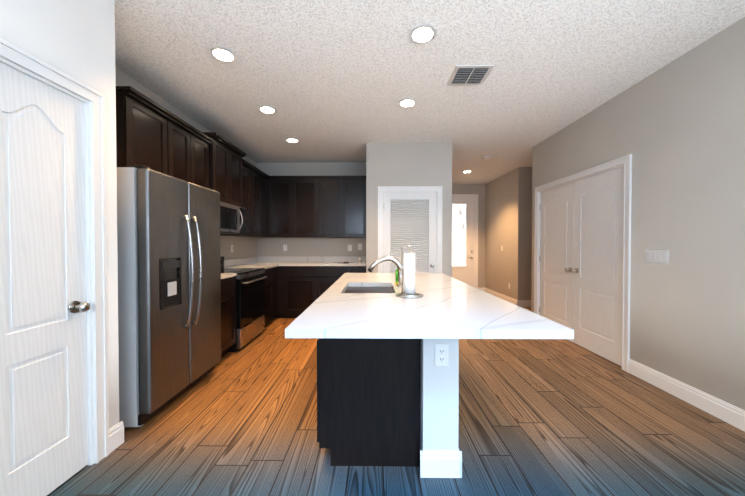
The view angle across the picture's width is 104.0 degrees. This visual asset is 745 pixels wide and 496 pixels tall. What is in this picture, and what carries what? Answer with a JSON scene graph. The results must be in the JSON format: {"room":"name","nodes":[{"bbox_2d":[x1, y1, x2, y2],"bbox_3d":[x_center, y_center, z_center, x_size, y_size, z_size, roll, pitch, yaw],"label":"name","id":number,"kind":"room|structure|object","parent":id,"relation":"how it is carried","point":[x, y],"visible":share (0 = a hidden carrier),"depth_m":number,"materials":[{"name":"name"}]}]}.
{"room":"kitchen","nodes":[
{"label":"kitchen","id":0,"kind":"room"},
{"bbox_2d":[0,0,744,428],"bbox_3d":[1.078,-0.166,2.108,6.810,2.770,10.990,0,1,1],"label":"wall","id":1,"kind":"structure","parent":0,"point":[676,128],"depth_m":2.39,"materials":[{"name":"grey paint"}]},
{"bbox_2d":[0,62,89,495],"bbox_3d":[-1.583,0.204,1.392,0.109,2.030,0.467,0,1,1],"label":"closet door","id":2,"kind":"structure","parent":1,"relation":"in","point":[44,306],"depth_m":1.41,"materials":[{"name":"white wood"}]},
{"bbox_2d":[0,38,108,464],"bbox_3d":[-1.624,0.171,1.398,0.121,2.115,0.627,0,1,1],"label":"door frame","id":3,"kind":"structure","parent":1,"relation":"attached to","point":[32,66],"depth_m":1.64,"materials":[{"name":"white wood"}]},
{"bbox_2d":[116,86,175,177],"bbox_3d":[-2.036,-0.901,2.471,0.326,0.592,0.512,0,1,1],"label":"upper cabinet","id":4,"kind":"object","parent":1,"relation":"attached to","point":[152,135],"depth_m":2.38,"materials":[{"name":"black wood"}]},
{"bbox_2d":[176,122,195,183],"bbox_3d":[-2.033,-0.906,2.827,0.326,0.592,0.458,0,1,1],"label":"upper cabinet","id":5,"kind":"object","parent":1,"relation":"attached to","point":[185,138],"depth_m":2.92,"materials":[{"name":"black wood"}]},
{"bbox_2d":[196,134,207,187],"bbox_3d":[-2.030,-0.910,3.128,0.326,0.592,0.391,0,1,1],"label":"upper cabinet","id":6,"kind":"object","parent":1,"relation":"attached to","point":[201,142],"depth_m":3.19,"materials":[{"name":"black wood"}]},
{"bbox_2d":[196,130,231,203],"bbox_3d":[-2.008,-0.923,3.516,0.361,0.735,0.508,0,1,1],"label":"upper cabinet","id":7,"kind":"object","parent":1,"relation":"attached to","point":[219,152],"depth_m":3.49,"materials":[{"name":"black wood"}]},
{"bbox_2d":[220,201,245,233],"bbox_3d":[-1.956,-0.370,3.715,0.460,0.367,0.747,0,1,1],"label":"microwave","id":8,"kind":"object","parent":7,"relation":"attached to","point":[232,219],"visible":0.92,"depth_m":3.71,"materials":[{"name":"black plastic"}]},
{"bbox_2d":[220,162,255,237],"bbox_3d":[-2.017,-0.701,4.323,0.326,1.040,0.460,0,1,1],"label":"upper cabinet","id":9,"kind":"object","parent":1,"relation":"attached to","point":[249,174],"depth_m":4.41,"materials":[{"name":"black wood"}]},
{"bbox_2d":[232,146,243,207],"bbox_3d":[-2.005,-0.928,3.866,0.361,0.735,0.439,0,1,1],"label":"upper cabinet","id":10,"kind":"object","parent":1,"relation":"attached to","point":[237,161],"depth_m":3.95,"materials":[{"name":"black wood"}]},
{"bbox_2d":[224,256,256,267],"bbox_3d":[-2.171,0.226,4.153,0.020,0.105,2.588,0,1,1],"label":"backsplash","id":11,"kind":"structure","parent":1,"relation":"attached to","point":[248,260],"depth_m":4.82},
{"bbox_2d":[256,170,259,237],"bbox_3d":[-2.014,-0.705,4.658,0.326,1.040,0.458,0,1,1],"label":"upper cabinet","id":12,"kind":"object","parent":1,"relation":"attached to","point":[257,171],"depth_m":4.70,"materials":[{"name":"black wood"}]},
{"bbox_2d":[260,174,271,237],"bbox_3d":[-1.977,-0.709,4.978,0.393,1.040,0.302,0,1,1],"label":"upper cabinet","id":13,"kind":"object","parent":1,"relation":"attached to","point":[265,180],"depth_m":5.02,"materials":[{"name":"black wood"}]},
{"bbox_2d":[272,178,295,237],"bbox_3d":[-1.604,-0.713,5.268,0.522,1.040,0.326,0,1,1],"label":"upper cabinet","id":14,"kind":"object","parent":1,"relation":"attached to","point":[283,189],"depth_m":5.11,"materials":[{"name":"black wood"}]},
{"bbox_2d":[296,178,319,237],"bbox_3d":[-1.187,-0.713,5.264,0.559,1.040,0.326,0,1,1],"label":"upper cabinet","id":15,"kind":"object","parent":1,"relation":"attached to","point":[307,189],"depth_m":5.11,"materials":[{"name":"black wood"}]},
{"bbox_2d":[257,256,365,259],"bbox_3d":[-1.118,0.210,5.426,2.060,0.105,0.020,0,1,1],"label":"backsplash","id":16,"kind":"structure","parent":1,"relation":"attached to","point":[258,257],"depth_m":5.42,"materials":[{"name":"white stone"}]},
{"bbox_2d":[320,178,347,237],"bbox_3d":[-0.752,-0.713,5.259,0.559,1.040,0.326,0,1,1],"label":"upper cabinet","id":17,"kind":"object","parent":1,"relation":"attached to","point":[333,191],"depth_m":5.10,"materials":[{"name":"black wood"}]},
{"bbox_2d":[348,178,365,237],"bbox_3d":[-0.343,-0.713,5.255,0.508,1.040,0.326,0,1,1],"label":"upper cabinet","id":18,"kind":"object","parent":1,"relation":"attached to","point":[356,186],"depth_m":5.10,"materials":[{"name":"black wood"}]},
{"bbox_2d":[383,192,435,272],"bbox_3d":[0.558,0.165,4.392,0.807,2.030,0.108,0,1,1],"label":"pantry door","id":19,"kind":"structure","parent":1,"relation":"in","point":[409,218],"depth_m":4.41,"materials":[{"name":"white wood"}]},
{"bbox_2d":[378,186,441,272],"bbox_3d":[0.564,0.132,4.432,0.967,2.115,0.121,0,1,1],"label":"door frame","id":20,"kind":"structure","parent":1,"relation":"attached to","point":[436,189],"depth_m":4.37,"materials":[{"name":"white wood"}]},
{"bbox_2d":[452,198,473,286],"bbox_3d":[2.163,-0.081,7.484,0.910,2.440,0.106,0,1,1],"label":"entry door","id":21,"kind":"structure","parent":1,"relation":"in","point":[462,239],"depth_m":7.50,"materials":[{"name":"white"}]},
{"bbox_2d":[452,194,477,287],"bbox_3d":[2.163,-0.112,7.513,1.082,2.525,0.121,0,1,1],"label":"door frame","id":22,"kind":"structure","parent":1,"relation":"attached to","point":[475,196],"depth_m":7.45,"materials":[{"name":"white wood"}]},
{"bbox_2d":[483,288,518,305],"bbox_3d":[2.869,1.094,6.619,0.040,0.135,1.726,0,1,1],"label":"baseboard","id":23,"kind":"structure","parent":1,"relation":"attached to","point":[509,299],"depth_m":6.43,"materials":[{"name":"white wood"}]},
{"bbox_2d":[519,300,530,306],"bbox_3d":[3.650,1.105,5.756,1.500,0.135,0.016,0,1,1],"label":"baseboard","id":24,"kind":"structure","parent":1,"relation":"attached to","point":[522,303],"depth_m":5.76,"materials":[{"name":"white"}]},
{"bbox_2d":[539,182,574,341],"bbox_3d":[2.512,0.170,4.035,0.107,2.030,0.760,0,1,1],"label":"double door","id":25,"kind":"structure","parent":1,"relation":"in","point":[556,256],"depth_m":3.98,"materials":[{"name":"white wood"}]},
{"bbox_2d":[534,154,631,371],"bbox_3d":[2.548,0.142,3.653,0.121,2.115,1.672,0,1,1],"label":"door frame","id":26,"kind":"structure","parent":1,"relation":"attached to","point":[625,161],"depth_m":2.88,"materials":[{"name":"white wood"}]},
{"bbox_2d":[571,166,623,365],"bbox_3d":[2.504,0.180,3.272,0.107,2.030,0.760,0,1,1],"label":"double door","id":27,"kind":"structure","parent":1,"relation":"in","point":[597,270],"depth_m":3.23,"materials":[{"name":"white wood"}]},
{"bbox_2d":[645,249,668,263],"bbox_3d":[2.493,0.074,2.549,0.008,0.120,0.209,0,1,1],"label":"switch plate","id":28,"kind":"object","parent":1,"relation":"attached to","point":[657,256],"visible":1,"depth_m":2.55,"materials":[{"name":"white plastic"}]},
{"bbox_2d":[628,359,744,431],"bbox_3d":[2.461,1.182,-0.219,0.016,0.135,6.090,0,1,1],"label":"baseboard","id":29,"kind":"structure","parent":1,"relation":"attached to","point":[731,414],"depth_m":2.26,"materials":[{"name":"white wood"}]},
{"bbox_2d":[47,307,744,495],"bbox_3d":[0.763,1.269,2.140,7.400,0.100,11.010,0,1,1],"label":"floor","id":30,"kind":"structure","parent":0,"point":[551,417],"depth_m":1.87,"materials":[{"name":"brown wood"}]},
{"bbox_2d":[117,165,220,426],"bbox_3d":[-1.797,0.330,2.389,0.776,1.772,0.910,0,1,1],"label":"refrigerator","id":31,"kind":"object","parent":30,"relation":"on","point":[169,283],"visible":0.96,"depth_m":2.06,"materials":[{"name":"grey metal"}]},
{"bbox_2d":[221,276,235,357],"bbox_3d":[-1.882,0.765,3.105,0.620,0.884,0.484,0,1,1],"label":"base cabinet","id":32,"kind":"object","parent":30,"relation":"on","point":[228,296],"depth_m":3.18,"materials":[{"name":"black wood"}]},
{"bbox_2d":[221,273,236,275],"bbox_3d":[-1.877,0.307,3.099,0.630,0.030,0.484,0,1,1],"label":"countertop","id":33,"kind":"structure","parent":32,"relation":"on","point":[222,274],"depth_m":3.25,"materials":[{"name":"white stone"}]},
{"bbox_2d":[221,256,266,351],"bbox_3d":[-1.812,0.661,3.726,0.717,1.075,0.755,0,1,1],"label":"range","id":34,"kind":"object","parent":30,"relation":"on","point":[250,301],"visible":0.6,"depth_m":3.60,"materials":[{"name":"black metal"}]},
{"bbox_2d":[264,268,272,324],"bbox_3d":[-1.869,0.749,4.343,0.620,0.884,0.466,0,1,1],"label":"base cabinet","id":35,"kind":"object","parent":30,"relation":"on","point":[268,313],"depth_m":4.40,"materials":[{"name":"black wood"}]},
{"bbox_2d":[281,264,320,317],"bbox_3d":[-1.220,0.739,5.134,0.703,0.884,0.620,0,1,1],"label":"base cabinet","id":36,"kind":"object","parent":30,"relation":"on","point":[296,286],"depth_m":4.83,"materials":[{"name":"black wood"}]},
{"bbox_2d":[229,260,288,267],"bbox_3d":[-1.860,0.285,4.774,0.630,0.030,1.341,0,1,1],"label":"countertop","id":37,"kind":"structure","parent":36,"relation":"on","point":[260,263],"depth_m":4.77,"materials":[{"name":"white stone"}]},
{"bbox_2d":[289,260,365,263],"bbox_3d":[-0.816,0.281,5.119,1.450,0.030,0.630,0,1,1],"label":"countertop","id":38,"kind":"structure","parent":36,"relation":"on","point":[290,261],"depth_m":5.41,"materials":[{"name":"white stone"}]},
{"bbox_2d":[321,264,352,294],"bbox_3d":[-0.659,0.739,5.128,0.671,0.884,0.620,0,1,1],"label":"base cabinet","id":39,"kind":"object","parent":30,"relation":"on","point":[330,273],"depth_m":4.81,"materials":[{"name":"black wood"}]},
{"bbox_2d":[353,264,365,272],"bbox_3d":[-0.270,0.739,5.124,0.358,0.884,0.620,0,1,1],"label":"base cabinet","id":40,"kind":"object","parent":30,"relation":"on","point":[357,268],"depth_m":4.81,"materials":[{"name":"black wood"}]},
{"bbox_2d":[317,341,461,477],"bbox_3d":[0.085,0.773,2.441,0.804,0.884,1.782,0,1,1],"label":"kitchen island","id":41,"kind":"object","parent":30,"relation":"on","point":[387,376],"depth_m":1.63,"materials":[{"name":"black wood"}]},
{"bbox_2d":[285,273,573,340],"bbox_3d":[0.227,0.316,2.221,1.104,0.035,2.216,0,1,1],"label":"island countertop","id":42,"kind":"structure","parent":41,"relation":"on","point":[449,309],"depth_m":1.35,"materials":[{"name":"white stone"}]},
{"bbox_2d":[345,285,392,292],"bbox_3d":[-0.026,0.425,2.215,0.400,0.207,0.574,0,1,1],"label":"sink","id":43,"kind":"object","parent":42,"relation":"in","point":[352,288],"depth_m":2.33,"materials":[{"name":"silver metal"}]},
{"bbox_2d":[368,252,403,286],"bbox_3d":[0.104,0.165,2.244,0.289,0.263,0.062,0,1,1],"label":"faucet","id":44,"kind":"object","parent":42,"relation":"on","point":[375,263],"visible":0.69,"depth_m":2.23,"materials":[{"name":"grey metal"}]},
{"bbox_2d":[395,268,397,280],"bbox_3d":[0.216,0.220,2.417,0.052,0.149,0.052,0,1,1],"label":"soap bottle","id":45,"kind":"object","parent":42,"relation":"on","point":[396,275],"visible":0.19,"depth_m":2.40,"materials":[{"name":"green plastic"}]},
{"bbox_2d":[396,245,422,297],"bbox_3d":[0.233,0.141,1.841,0.172,0.322,0.172,0,1,1],"label":"paper towel holder","id":46,"kind":"object","parent":42,"relation":"on","point":[408,277],"visible":1,"depth_m":1.81,"materials":[{"name":"white paper"}]},
{"bbox_2d":[115,0,744,184],"bbox_3d":[0.763,-1.601,2.103,7.400,0.100,11.010,0,1,1],"label":"ceiling","id":47,"kind":"structure","parent":0,"point":[333,80],"depth_m":2.47,"materials":[{"name":"white paint"}]},
{"bbox_2d":[209,47,236,62],"bbox_3d":[-1.195,-1.546,2.329,0.196,0.012,0.196,0,1,1],"label":"recessed light","id":48,"kind":"object","parent":47,"relation":"in","point":[222,54],"visible":0.98,"depth_m":2.32,"materials":[{"name":"white plastic"}]},
{"bbox_2d":[258,105,275,113],"bbox_3d":[-1.185,-1.558,3.279,0.196,0.012,0.196,0,1,1],"label":"recessed light","id":49,"kind":"object","parent":47,"relation":"in","point":[267,109],"visible":0.94,"depth_m":3.26,"materials":[{"name":"white plastic"}]},
{"bbox_2d":[286,138,298,142],"bbox_3d":[-1.170,-1.571,4.249,0.196,0.012,0.196,0,1,1],"label":"recessed light","id":50,"kind":"object","parent":47,"relation":"in","point":[292,140],"visible":1,"depth_m":4.23,"materials":[{"name":"white plastic"}]},
{"bbox_2d":[398,98,416,107],"bbox_3d":[0.373,-1.556,3.123,0.196,0.012,0.196,0,1,1],"label":"recessed light","id":51,"kind":"object","parent":47,"relation":"in","point":[407,102],"visible":0.94,"depth_m":3.12,"materials":[{"name":"white plastic"}]},
{"bbox_2d":[409,24,436,43],"bbox_3d":[0.363,-1.543,2.103,0.196,0.012,0.196,0,1,1],"label":"recessed light","id":52,"kind":"object","parent":47,"relation":"in","point":[423,34],"visible":0.94,"depth_m":2.10,"materials":[{"name":"white plastic"}]},
{"bbox_2d":[447,65,494,85],"bbox_3d":[0.873,-1.547,2.623,0.330,0.019,0.310,0,1,1],"label":"ceiling vent","id":53,"kind":"object","parent":47,"relation":"in","point":[469,75],"visible":1,"depth_m":2.59,"materials":[{"name":"white plastic"}]}
]}

